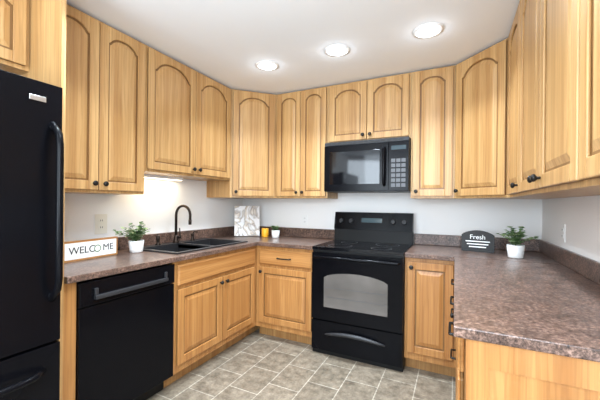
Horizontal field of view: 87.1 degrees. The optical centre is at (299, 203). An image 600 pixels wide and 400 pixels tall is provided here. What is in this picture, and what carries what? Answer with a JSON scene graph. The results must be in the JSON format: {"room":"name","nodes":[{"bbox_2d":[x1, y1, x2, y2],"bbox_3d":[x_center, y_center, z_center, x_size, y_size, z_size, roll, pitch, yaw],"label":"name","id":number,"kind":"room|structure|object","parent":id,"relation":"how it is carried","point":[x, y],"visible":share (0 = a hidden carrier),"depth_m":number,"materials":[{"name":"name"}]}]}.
{"room":"kitchen","nodes":[
{"label":"kitchen","id":0,"kind":"room"},
{"bbox_2d":[64,178,242,241],"bbox_3d":[-1.886,0.050,1.551,0.100,2.432,5.400,1,0,26],"label":"wall","id":1,"kind":"structure","parent":0,"point":[153,208],"depth_m":2.70,"materials":[{"name":"paint"}]},
{"bbox_2d":[95,214,106,233],"bbox_3d":[-1.454,0.148,2.308,0.009,0.144,0.088,1,0,26],"label":"outlet","id":2,"kind":"object","parent":1,"relation":"attached to","point":[100,223],"visible":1,"depth_m":2.30,"materials":[{"name":"beige plastic"}]},
{"bbox_2d":[146,47,196,174],"bbox_3d":[-0.989,-0.696,2.495,0.053,0.884,0.466,1,0,26],"label":"door","id":3,"kind":"structure","parent":0,"point":[171,86],"depth_m":2.47,"materials":[{"name":"brown wood"}]},
{"bbox_2d":[176,276,224,366],"bbox_3d":[-0.732,0.859,2.379,0.053,0.525,0.460,1,0,26],"label":"door","id":4,"kind":"structure","parent":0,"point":[200,303],"depth_m":2.35,"materials":[{"name":"brown wood"}]},
{"bbox_2d":[194,71,231,178],"bbox_3d":[-0.780,-0.694,2.918,0.053,0.884,0.466,1,0,26],"label":"door","id":5,"kind":"structure","parent":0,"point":[213,100],"depth_m":2.89,"materials":[{"name":"brown wood"}]},
{"bbox_2d":[221,266,254,340],"bbox_3d":[-0.525,0.861,2.799,0.053,0.525,0.460,1,0,26],"label":"door","id":6,"kind":"structure","parent":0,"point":[238,288],"depth_m":2.77,"materials":[{"name":"brown wood"}]},
{"bbox_2d":[66,0,519,94],"bbox_3d":[-0.500,-1.203,0.877,3.160,0.100,5.400,1,0,26],"label":"ceiling","id":7,"kind":"structure","parent":0,"point":[230,44],"depth_m":2.13,"materials":[{"name":"paint"}]},
{"bbox_2d":[0,0,29,74],"bbox_3d":[-1.761,-0.928,1.300,0.324,0.459,0.949,1,0,26],"label":"upper cabinet","id":8,"kind":"object","parent":7,"relation":"hanging from","point":[14,14],"depth_m":1.60,"materials":[{"name":"brown wood"}]},
{"bbox_2d":[0,0,27,66],"bbox_3d":[-1.509,-0.925,1.431,0.053,0.419,0.452,1,0,26],"label":"door","id":9,"kind":"structure","parent":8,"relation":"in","point":[13,13],"depth_m":1.59,"materials":[{"name":"brown wood"}]},
{"bbox_2d":[65,4,159,194],"bbox_3d":[-1.382,-0.612,2.077,0.324,1.084,0.742,1,0,26],"label":"upper cabinet","id":10,"kind":"object","parent":7,"relation":"hanging from","point":[112,105],"depth_m":2.03,"materials":[{"name":"brown wood"}]},
{"bbox_2d":[156,53,227,180],"bbox_3d":[-1.036,-0.693,2.781,0.324,0.914,0.968,1,0,26],"label":"upper cabinet","id":11,"kind":"object","parent":7,"relation":"hanging from","point":[193,106],"depth_m":2.66,"materials":[{"name":"brown wood"}]},
{"bbox_2d":[134,173,183,180],"bbox_3d":[-1.186,-0.224,2.685,0.050,0.026,0.450,1,0,26],"label":"light","id":12,"kind":"object","parent":11,"relation":"attached to","point":[152,176],"depth_m":2.68,"materials":[{"name":"white plastic"}]},
{"bbox_2d":[204,88,279,198],"bbox_3d":[-0.527,-0.603,3.386,0.704,1.084,0.710,1,0,26],"label":"upper cabinet","id":13,"kind":"object","parent":7,"relation":"hanging from","point":[253,117],"depth_m":3.21,"materials":[{"name":"brown wood"}]},
{"bbox_2d":[256,60,278,70],"bbox_3d":[-0.273,-1.145,2.626,0.190,0.010,0.190,1,0,26],"label":"recessed light","id":14,"kind":"object","parent":7,"relation":"in","point":[266,65],"visible":1,"depth_m":2.62,"materials":[{"name":"white glass"}]},
{"bbox_2d":[280,86,337,198],"bbox_3d":[0.040,-0.598,3.295,0.624,1.084,0.374,1,0,26],"label":"upper cabinet","id":15,"kind":"object","parent":7,"relation":"hanging from","point":[304,113],"depth_m":3.15,"materials":[{"name":"brown wood"}]},
{"bbox_2d":[324,44,349,56],"bbox_3d":[0.277,-1.140,2.355,0.190,0.010,0.190,1,0,26],"label":"recessed light","id":16,"kind":"object","parent":7,"relation":"in","point":[336,50],"visible":1,"depth_m":2.35,"materials":[{"name":"white glass"}]},
{"bbox_2d":[328,73,407,142],"bbox_3d":[0.678,-0.850,3.010,0.762,0.566,0.324,1,0,26],"label":"upper cabinet","id":17,"kind":"object","parent":7,"relation":"hanging from","point":[377,108],"depth_m":2.85,"materials":[{"name":"brown wood"}]},
{"bbox_2d":[324,136,410,192],"bbox_3d":[0.644,-0.338,2.953,0.755,0.456,0.451,1,0,26],"label":"over-the-range microwave","id":18,"kind":"object","parent":17,"relation":"attached to","point":[383,165],"visible":0.98,"depth_m":2.78,"materials":[{"name":"black"}]},
{"bbox_2d":[408,68,439,198],"bbox_3d":[1.181,-0.587,2.734,0.386,1.084,0.374,1,0,26],"label":"upper cabinet","id":19,"kind":"object","parent":7,"relation":"hanging from","point":[423,86],"depth_m":2.65,"materials":[{"name":"brown wood"}]},
{"bbox_2d":[413,22,443,38],"bbox_3d":[0.843,-1.135,2.077,0.190,0.010,0.190,1,0,26],"label":"recessed light","id":20,"kind":"object","parent":7,"relation":"in","point":[428,30],"visible":1,"depth_m":2.07,"materials":[{"name":"white glass"}]},
{"bbox_2d":[440,44,495,198],"bbox_3d":[1.491,-0.583,2.394,0.710,1.084,0.710,1,0,26],"label":"upper cabinet","id":21,"kind":"object","parent":7,"relation":"hanging from","point":[467,104],"depth_m":2.41,"materials":[{"name":"brown wood"}]},
{"bbox_2d":[496,1,519,198],"bbox_3d":[1.411,-0.584,1.851,0.374,1.084,0.577,1,0,26],"label":"upper cabinet","id":22,"kind":"object","parent":7,"relation":"hanging from","point":[515,114],"depth_m":2.07,"materials":[{"name":"brown wood"}]},
{"bbox_2d":[516,0,599,198],"bbox_3d":[1.132,-0.587,1.226,0.324,1.084,1.039,1,0,26],"label":"upper cabinet","id":23,"kind":"object","parent":7,"relation":"hanging from","point":[541,21],"depth_m":1.28,"materials":[{"name":"brown wood"}]},
{"bbox_2d":[560,0,599,191],"bbox_3d":[0.846,-0.590,0.644,0.324,1.084,0.521,1,0,26],"label":"upper cabinet","id":24,"kind":"object","parent":7,"relation":"hanging from","point":[580,154],"depth_m":0.87,"materials":[{"name":"brown wood"}]},
{"bbox_2d":[147,328,455,399],"bbox_3d":[-0.525,1.329,0.877,3.160,0.100,5.400,1,0,26],"label":"floor","id":25,"kind":"structure","parent":0,"point":[256,365],"depth_m":2.31,"materials":[{"name":"tile"}]},
{"bbox_2d":[0,69,63,399],"bbox_3d":[-1.548,0.373,1.158,0.799,1.789,0.875,1,0,26],"label":"refrigerator","id":26,"kind":"object","parent":25,"relation":"on","point":[31,197],"visible":1,"depth_m":1.30,"materials":[{"name":"black metal"}]},
{"bbox_2d":[75,263,174,399],"bbox_3d":[-1.234,0.838,1.989,0.598,0.867,0.606,1,0,26],"label":"dishwasher","id":27,"kind":"object","parent":25,"relation":"on","point":[124,333],"visible":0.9,"depth_m":1.82,"materials":[{"name":"black metal"}]},
{"bbox_2d":[197,246,252,339],"bbox_3d":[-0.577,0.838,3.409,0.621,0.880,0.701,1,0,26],"label":"base cabinet","id":28,"kind":"object","parent":25,"relation":"on","point":[223,301],"depth_m":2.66,"materials":[{"name":"brown wood"}]},
{"bbox_2d":[64,205,279,283],"bbox_3d":[-0.913,0.287,2.698,0.630,0.556,2.275,1,0,26],"label":"countertop","id":29,"kind":"structure","parent":28,"relation":"on","point":[168,247],"depth_m":2.43,"materials":[{"name":"brown laminate"}]},
{"bbox_2d":[64,236,117,262],"bbox_3d":[-1.357,0.293,2.053,0.024,0.125,0.370,1,0,20],"label":"welcome sign","id":30,"kind":"object","parent":29,"relation":"on","point":[78,250],"visible":1,"depth_m":2.03,"materials":[{"name":"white wood"}]},
{"bbox_2d":[113,221,148,252],"bbox_3d":[-1.211,0.243,2.304,0.278,0.228,0.263,1,0,26],"label":"potted plant","id":31,"kind":"object","parent":29,"relation":"on","point":[136,244],"visible":1,"depth_m":2.30,"materials":[{"name":"white ceramic"}]},
{"bbox_2d":[234,206,259,235],"bbox_3d":[-0.597,0.192,3.560,0.280,0.340,0.012,1,-9,-12],"label":"marble board","id":32,"kind":"object","parent":29,"relation":"on","point":[246,220],"visible":0.96,"depth_m":3.55,"materials":[{"name":"white stone"}]},
{"bbox_2d":[262,228,268,236],"bbox_3d":[-0.385,0.317,3.487,0.078,0.095,0.078,1,0,26],"label":"candle","id":33,"kind":"object","parent":29,"relation":"on","point":[265,232],"visible":1,"depth_m":3.45,"materials":[{"name":"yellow wax"}]},
{"bbox_2d":[271,226,280,237],"bbox_3d":[-0.274,0.300,3.410,0.135,0.132,0.117,1,0,26],"label":"potted plant","id":34,"kind":"object","parent":29,"relation":"on","point":[275,232],"visible":1,"depth_m":3.38,"materials":[{"name":"white ceramic"}]},
{"bbox_2d":[253,246,312,344],"bbox_3d":[-0.037,0.843,3.144,0.605,0.880,0.701,1,0,26],"label":"base cabinet","id":35,"kind":"object","parent":25,"relation":"on","point":[282,277],"depth_m":2.91,"materials":[{"name":"brown wood"}]},
{"bbox_2d":[256,227,333,249],"bbox_3d":[-0.014,0.336,3.158,0.581,0.131,0.655,1,0,26],"label":"countertop","id":36,"kind":"structure","parent":35,"relation":"on","point":[296,238],"depth_m":3.33,"materials":[{"name":"brown laminate"}]},
{"bbox_2d":[312,212,413,371],"bbox_3d":[0.571,0.687,2.824,0.760,1.204,0.703,1,0,26],"label":"electric range","id":37,"kind":"object","parent":25,"relation":"on","point":[358,288],"visible":1,"depth_m":2.58,"materials":[{"name":"black metal"}]},
{"bbox_2d":[404,257,440,372],"bbox_3d":[1.108,0.854,2.626,0.376,0.880,0.619,1,0,26],"label":"base cabinet","id":38,"kind":"object","parent":25,"relation":"on","point":[422,326],"depth_m":2.38,"materials":[{"name":"brown wood"}]},
{"bbox_2d":[437,260,453,376],"bbox_3d":[1.256,0.856,1.927,0.694,0.880,0.525,1,0,26],"label":"base cabinet","id":39,"kind":"object","parent":25,"relation":"on","point":[445,353],"depth_m":2.30,"materials":[{"name":"brown wood"}]},
{"bbox_2d":[405,233,451,260],"bbox_3d":[1.091,0.347,2.630,0.330,0.131,0.630,1,0,26],"label":"countertop","id":40,"kind":"structure","parent":39,"relation":"on","point":[426,246],"depth_m":2.74,"materials":[{"name":"brown laminate"}]},
{"bbox_2d":[448,235,599,361],"bbox_3d":[1.208,0.348,1.763,0.643,0.131,2.082,1,0,26],"label":"countertop","id":41,"kind":"structure","parent":39,"relation":"on","point":[542,296],"depth_m":1.26,"materials":[{"name":"brown laminate"}]},
{"bbox_2d":[461,230,494,252],"bbox_3d":[1.419,0.297,2.522,0.230,0.170,0.050,1,0,36],"label":"plaque","id":42,"kind":"object","parent":41,"relation":"on","point":[477,241],"visible":1,"depth_m":2.51,"materials":[{"name":"black"}]},
{"bbox_2d":[497,226,538,258],"bbox_3d":[1.554,0.271,2.266,0.264,0.225,0.258,1,0,26],"label":"potted plant","id":43,"kind":"object","parent":41,"relation":"on","point":[515,248],"visible":1,"depth_m":2.22,"materials":[{"name":"white ceramic"}]},
{"bbox_2d":[453,284,599,399],"bbox_3d":[0.900,0.852,1.117,0.619,0.880,0.629,1,0,26],"label":"base cabinet","id":44,"kind":"object","parent":25,"relation":"on","point":[481,370],"depth_m":0.91,"materials":[{"name":"brown wood"}]},
{"bbox_2d":[243,78,541,238],"bbox_3d":[0.656,0.074,3.255,3.160,2.432,0.100,1,0,26],"label":"wall","id":45,"kind":"structure","parent":0,"point":[460,217],"depth_m":2.95,"materials":[{"name":"paint"}]},
{"bbox_2d":[302,215,307,224],"bbox_3d":[0.053,0.179,3.490,0.070,0.115,0.009,1,0,26],"label":"outlet","id":46,"kind":"object","parent":45,"relation":"attached to","point":[304,219],"visible":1,"depth_m":3.49,"materials":[{"name":"white plastic"}]},
{"bbox_2d":[542,195,599,261],"bbox_3d":[0.861,0.076,0.202,0.100,2.432,5.400,1,0,26],"label":"wall","id":47,"kind":"structure","parent":0,"point":[579,217],"depth_m":1.85,"materials":[{"name":"paint"}]},
{"bbox_2d":[561,224,565,241],"bbox_3d":[1.705,0.190,2.046,0.009,0.115,0.070,1,0,26],"label":"outlet","id":48,"kind":"object","parent":47,"relation":"attached to","point":[563,231],"visible":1,"depth_m":2.03,"materials":[{"name":"white plastic"}]}
]}

